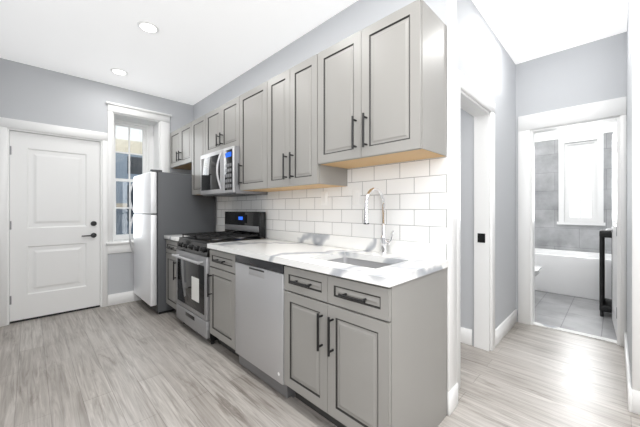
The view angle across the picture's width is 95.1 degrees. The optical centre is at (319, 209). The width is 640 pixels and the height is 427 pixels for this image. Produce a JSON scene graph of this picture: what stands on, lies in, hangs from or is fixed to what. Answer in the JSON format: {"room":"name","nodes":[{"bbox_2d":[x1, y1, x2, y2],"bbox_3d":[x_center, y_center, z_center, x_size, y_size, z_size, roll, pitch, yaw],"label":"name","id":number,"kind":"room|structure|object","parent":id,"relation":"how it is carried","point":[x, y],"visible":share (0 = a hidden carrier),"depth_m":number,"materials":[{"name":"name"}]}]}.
{"room":"kitchen","nodes":[
{"label":"kitchen","id":0,"kind":"room"},
{"bbox_2d":[0,58,191,294],"bbox_3d":[-2.775,-0.179,3.845,2.010,2.800,0.340,0,0,-45],"label":"wall","id":1,"kind":"structure","parent":0,"point":[27,92],"depth_m":3.48,"materials":[{"name":"grey paint"}]},
{"bbox_2d":[9,130,99,323],"bbox_3d":[-3.029,0.190,3.388,0.778,2.061,0.111,0,0,-45],"label":"back door","id":2,"kind":"structure","parent":1,"relation":"in","point":[54,225],"depth_m":3.36,"materials":[{"name":"painted wood"},{"name":"black metal"}]},
{"bbox_2d":[0,101,171,326],"bbox_3d":[-2.855,-0.067,3.724,1.705,2.575,0.400,0,0,-45],"label":"trim","id":3,"kind":"structure","parent":1,"relation":"attached to","point":[158,122],"depth_m":3.65,"materials":[{"name":"white wood"}]},
{"bbox_2d":[108,291,140,305],"bbox_3d":[-2.301,1.151,4.064,1.063,0.140,0.016,0,0,-45],"label":"baseboard","id":4,"kind":"structure","parent":1,"relation":"attached to","point":[124,297],"depth_m":3.80,"materials":[{"name":"white wood"}]},
{"bbox_2d":[114,119,148,239],"bbox_3d":[-2.683,-0.404,4.126,0.465,1.640,0.070,0,0,-45],"label":"kitchen window","id":5,"kind":"structure","parent":1,"relation":"in","point":[145,146],"depth_m":4.11,"materials":[{"name":"white wood"}]},
{"bbox_2d":[0,0,628,104],"bbox_3d":[1.364,-1.629,2.788,6.700,0.100,7.270,0,0,-45],"label":"ceiling","id":6,"kind":"structure","parent":0,"point":[192,52],"depth_m":2.62,"materials":[{"name":"white paint"}]},
{"bbox_2d":[110,68,127,75],"bbox_3d":[-2.307,-1.576,3.366,0.169,0.005,0.169,0,0,0],"label":"recessed light","id":7,"kind":"object","parent":6,"relation":"in","point":[116,71],"depth_m":3.37,"materials":[{"name":"white"}]},
{"bbox_2d":[137,21,159,33],"bbox_3d":[-1.490,-1.576,2.542,0.169,0.005,0.169,0,0,0],"label":"recessed light","id":8,"kind":"object","parent":6,"relation":"in","point":[147,27],"depth_m":2.53,"materials":[{"name":"white"}]},
{"bbox_2d":[0,290,639,426],"bbox_3d":[1.364,1.267,2.788,6.700,0.108,7.270,0,0,-45],"label":"floor","id":9,"kind":"structure","parent":0,"point":[139,363],"depth_m":2.13,"materials":[{"name":"grey wood"}]},
{"bbox_2d":[166,239,177,311],"bbox_3d":[-1.450,0.781,3.486,0.666,0.880,0.403,0,0,-45],"label":"base cabinet","id":10,"kind":"object","parent":9,"relation":"on","point":[171,247],"visible":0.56,"depth_m":3.30,"materials":[{"name":"grey wood"}]},
{"bbox_2d":[129,169,214,313],"bbox_3d":[-1.944,0.383,3.838,0.821,1.677,0.770,0,0,-45],"label":"fridge","id":11,"kind":"object","parent":9,"relation":"on","point":[166,203],"visible":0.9,"depth_m":3.49,"materials":[{"name":"grey metal"}]},
{"bbox_2d":[172,211,265,343],"bbox_3d":[-1.066,0.624,3.047,0.687,1.195,0.752,0,0,-45],"label":"stove","id":12,"kind":"object","parent":9,"relation":"on","point":[192,256],"visible":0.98,"depth_m":2.89,"materials":[{"name":"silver metal"}]},
{"bbox_2d":[207,249,238,356],"bbox_3d":[-0.611,0.781,2.639,0.666,0.880,0.458,0,0,-45],"label":"base cabinet","id":13,"kind":"object","parent":9,"relation":"on","point":[222,296],"visible":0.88,"depth_m":2.42,"materials":[{"name":"grey wood"}]},
{"bbox_2d":[235,254,295,397],"bbox_3d":[-0.224,0.782,2.269,0.626,0.878,0.604,0,0,-45],"label":"dishwasher","id":14,"kind":"object","parent":9,"relation":"on","point":[259,316],"visible":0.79,"depth_m":2.01,"materials":[{"name":"silver metal"}]},
{"bbox_2d":[284,265,446,426],"bbox_3d":[0.249,0.781,1.773,0.666,0.880,0.759,0,0,-45],"label":"base cabinet","id":15,"kind":"object","parent":9,"relation":"on","point":[359,354],"visible":0.94,"depth_m":1.50,"materials":[{"name":"grey wood"}]},
{"bbox_2d":[164,225,448,286],"bbox_3d":[-0.527,0.365,2.568,0.649,0.312,3.005,0,0,-45],"label":"countertop","id":16,"kind":"structure","parent":15,"relation":"on","point":[361,259],"depth_m":1.94,"materials":[{"name":"stone"}]},
{"bbox_2d":[363,187,393,253],"bbox_3d":[0.383,0.079,1.900,0.244,0.444,0.110,0,0,-45],"label":"faucet","id":17,"kind":"object","parent":16,"relation":"on","point":[384,242],"visible":1,"depth_m":1.96,"materials":[{"name":"silver metal"}]},
{"bbox_2d":[535,266,541,275],"bbox_3d":[2.583,0.816,4.088,0.400,0.810,0.790,0,0,-45],"label":"toilet","id":18,"kind":"object","parent":9,"relation":"on","point":[537,269],"visible":0.04,"depth_m":3.79,"materials":[{"name":"white ceramic"}]},
{"bbox_2d":[535,248,611,299],"bbox_3d":[3.634,0.941,4.546,0.758,0.560,1.626,0,0,-45],"label":"bathtub","id":19,"kind":"object","parent":9,"relation":"on","point":[570,273],"visible":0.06,"depth_m":4.14,"materials":[{"name":"white ceramic"}]},
{"bbox_2d":[599,229,611,316],"bbox_3d":[3.382,0.731,3.437,0.413,0.980,0.140,0,0,-45],"label":"radiator","id":20,"kind":"object","parent":9,"relation":"on","point":[605,304],"visible":0.54,"depth_m":3.33,"materials":[{"name":"black metal"}]},
{"bbox_2d":[192,0,459,231],"bbox_3d":[-0.663,-0.179,3.256,0.120,2.800,4.150,0,0,-45],"label":"wall","id":21,"kind":"structure","parent":0,"point":[360,14],"depth_m":2.54,"materials":[{"name":"grey paint"}]},
{"bbox_2d":[170,122,191,169],"bbox_3d":[-1.765,-0.839,4.012,0.372,0.500,0.783,0,0,-45],"label":"upper cabinet","id":22,"kind":"object","parent":21,"relation":"attached to","point":[181,148],"visible":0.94,"depth_m":3.88,"materials":[{"name":"grey wood"}]},
{"bbox_2d":[192,114,205,194],"bbox_3d":[-1.346,-0.634,3.590,0.372,0.910,0.403,0,0,-45],"label":"upper cabinet","id":23,"kind":"object","parent":21,"relation":"attached to","point":[198,137],"visible":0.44,"depth_m":3.51,"materials":[{"name":"grey wood"}]},
{"bbox_2d":[206,96,239,153],"bbox_3d":[-0.935,-0.849,3.176,0.372,0.480,0.758,0,0,-45],"label":"upper cabinet","id":24,"kind":"object","parent":21,"relation":"attached to","point":[223,126],"visible":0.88,"depth_m":3.03,"materials":[{"name":"grey wood"}]},
{"bbox_2d":[201,146,267,196],"bbox_3d":[-0.966,-0.377,3.146,0.454,0.457,0.752,0,0,-45],"label":"microwave","id":25,"kind":"object","parent":24,"relation":"attached to","point":[219,173],"visible":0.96,"depth_m":2.93,"materials":[{"name":"silver metal"}]},
{"bbox_2d":[238,81,289,191],"bbox_3d":[-0.506,-0.634,2.743,0.372,0.910,0.458,0,0,-45],"label":"upper cabinet","id":26,"kind":"object","parent":21,"relation":"attached to","point":[253,139],"visible":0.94,"depth_m":2.63,"materials":[{"name":"grey wood"}]},
{"bbox_2d":[267,54,346,189],"bbox_3d":[-0.129,-0.634,2.363,0.372,0.910,0.608,0,0,-45],"label":"upper cabinet","id":27,"kind":"object","parent":21,"relation":"attached to","point":[292,128],"visible":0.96,"depth_m":2.22,"materials":[{"name":"grey wood"}]},
{"bbox_2d":[217,145,446,259],"bbox_3d":[-0.302,-0.039,2.801,0.008,0.679,2.995,0,0,-45],"label":"tile backsplash","id":28,"kind":"structure","parent":21,"relation":"attached to","point":[414,192],"depth_m":2.11,"materials":[{"name":"white tile"}]},
{"bbox_2d":[321,191,327,204],"bbox_3d":[0.036,-0.091,2.449,0.005,0.115,0.074,0,0,-45],"label":"electrical outlet plate","id":29,"kind":"object","parent":28,"relation":"attached to","point":[324,195],"depth_m":2.44,"materials":[{"name":"white plastic"}]},
{"bbox_2d":[353,189,360,204],"bbox_3d":[0.275,-0.091,2.208,0.005,0.115,0.074,0,0,-45],"label":"electrical outlet plate","id":30,"kind":"object","parent":28,"relation":"attached to","point":[356,197],"depth_m":2.20,"materials":[{"name":"white plastic"}]},
{"bbox_2d":[318,0,446,168],"bbox_3d":[0.353,-0.702,1.877,0.372,0.775,0.758,0,0,-45],"label":"upper cabinet","id":31,"kind":"object","parent":21,"relation":"attached to","point":[382,90],"visible":1,"depth_m":1.69,"materials":[{"name":"grey wood"}]},
{"bbox_2d":[460,0,519,345],"bbox_3d":[1.427,-0.179,2.576,1.870,2.800,0.120,0,0,-45],"label":"wall","id":32,"kind":"structure","parent":0,"point":[484,60],"depth_m":2.69,"materials":[{"name":"grey paint"}]},
{"bbox_2d":[461,327,471,345],"bbox_3d":[0.762,1.151,3.226,0.019,0.140,1.700,0,0,-45],"label":"baseboard","id":33,"kind":"structure","parent":32,"relation":"attached to","point":[466,334],"depth_m":2.65,"materials":[{"name":"white wood"}]},
{"bbox_2d":[447,64,494,391],"bbox_3d":[1.171,0.141,2.308,0.910,2.160,0.140,0,0,-45],"label":"trim","id":34,"kind":"structure","parent":32,"relation":"attached to","point":[472,100],"depth_m":2.42,"materials":[{"name":"white wood"}]},
{"bbox_2d":[495,309,516,346],"bbox_3d":[1.831,1.151,2.880,0.832,0.140,0.016,0,0,-45],"label":"baseboard","id":35,"kind":"structure","parent":32,"relation":"attached to","point":[505,326],"depth_m":2.83,"materials":[{"name":"white wood"}]},
{"bbox_2d":[535,121,616,253],"bbox_3d":[3.946,-0.179,4.848,0.132,2.800,1.620,0,0,-45],"label":"wall","id":36,"kind":"structure","parent":0,"point":[550,233],"depth_m":4.81,"materials":[{"name":"tile"}]},
{"bbox_2d":[557,133,604,225],"bbox_3d":[4.119,-0.451,4.633,0.130,1.393,0.570,0,0,-45],"label":"window","id":37,"kind":"structure","parent":36,"relation":"in","point":[596,181],"depth_m":4.61,"materials":[{"name":"white"}]},
{"bbox_2d":[528,32,623,129],"bbox_3d":[2.584,-0.179,2.822,0.120,2.800,0.900,0,0,-45],"label":"wall","id":38,"kind":"structure","parent":0,"point":[595,71],"depth_m":2.83,"materials":[{"name":"grey paint"}]},
{"bbox_2d":[518,96,626,346],"bbox_3d":[2.471,0.111,2.922,0.140,2.220,0.809,0,0,-45],"label":"trim","id":39,"kind":"structure","parent":38,"relation":"attached to","point":[605,111],"depth_m":2.97,"materials":[{"name":"white wood"}]},
{"bbox_2d":[624,18,627,340],"bbox_3d":[2.401,-0.179,2.183,1.020,2.800,0.150,0,0,-45],"label":"wall","id":40,"kind":"structure","parent":0,"point":[625,33],"depth_m":2.41,"materials":[{"name":"grey paint"}]},
{"bbox_2d":[606,124,616,336],"bbox_3d":[2.974,0.199,2.974,0.093,2.020,0.644,0,0,42],"label":"door","id":41,"kind":"structure","parent":40,"relation":"in","point":[613,229],"depth_m":2.98,"materials":[{"name":"white wood"}]},
{"bbox_2d":[624,331,631,384],"bbox_3d":[2.301,1.151,2.193,1.132,0.140,0.016,0,0,-45],"label":"baseboard","id":42,"kind":"structure","parent":40,"relation":"attached to","point":[627,364],"depth_m":2.12,"materials":[{"name":"white wood"}]},
{"bbox_2d":[628,0,631,383],"bbox_3d":[2.769,-0.179,0.960,0.120,2.800,2.395,0,0,-45],"label":"wall","id":43,"kind":"structure","parent":0,"point":[630,1],"depth_m":1.94,"materials":[{"name":"grey paint"}]},
{"bbox_2d":[626,384,639,414],"bbox_3d":[2.726,1.151,0.928,0.046,0.140,2.411,0,0,-45],"label":"baseboard","id":44,"kind":"structure","parent":43,"relation":"attached to","point":[633,396],"depth_m":1.75,"materials":[{"name":"white wood"}]},
{"label":"outside","id":45,"kind":"structure","parent":0,"visible":0},
{"bbox_2d":[116,126,141,234],"bbox_3d":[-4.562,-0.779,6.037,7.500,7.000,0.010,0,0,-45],"label":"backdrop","id":46,"kind":"structure","parent":45,"point":[133,167],"depth_m":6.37,"materials":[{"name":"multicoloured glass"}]},
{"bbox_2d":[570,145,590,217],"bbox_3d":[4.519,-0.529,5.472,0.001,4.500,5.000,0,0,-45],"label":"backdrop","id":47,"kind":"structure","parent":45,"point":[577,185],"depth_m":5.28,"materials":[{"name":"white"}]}
]}

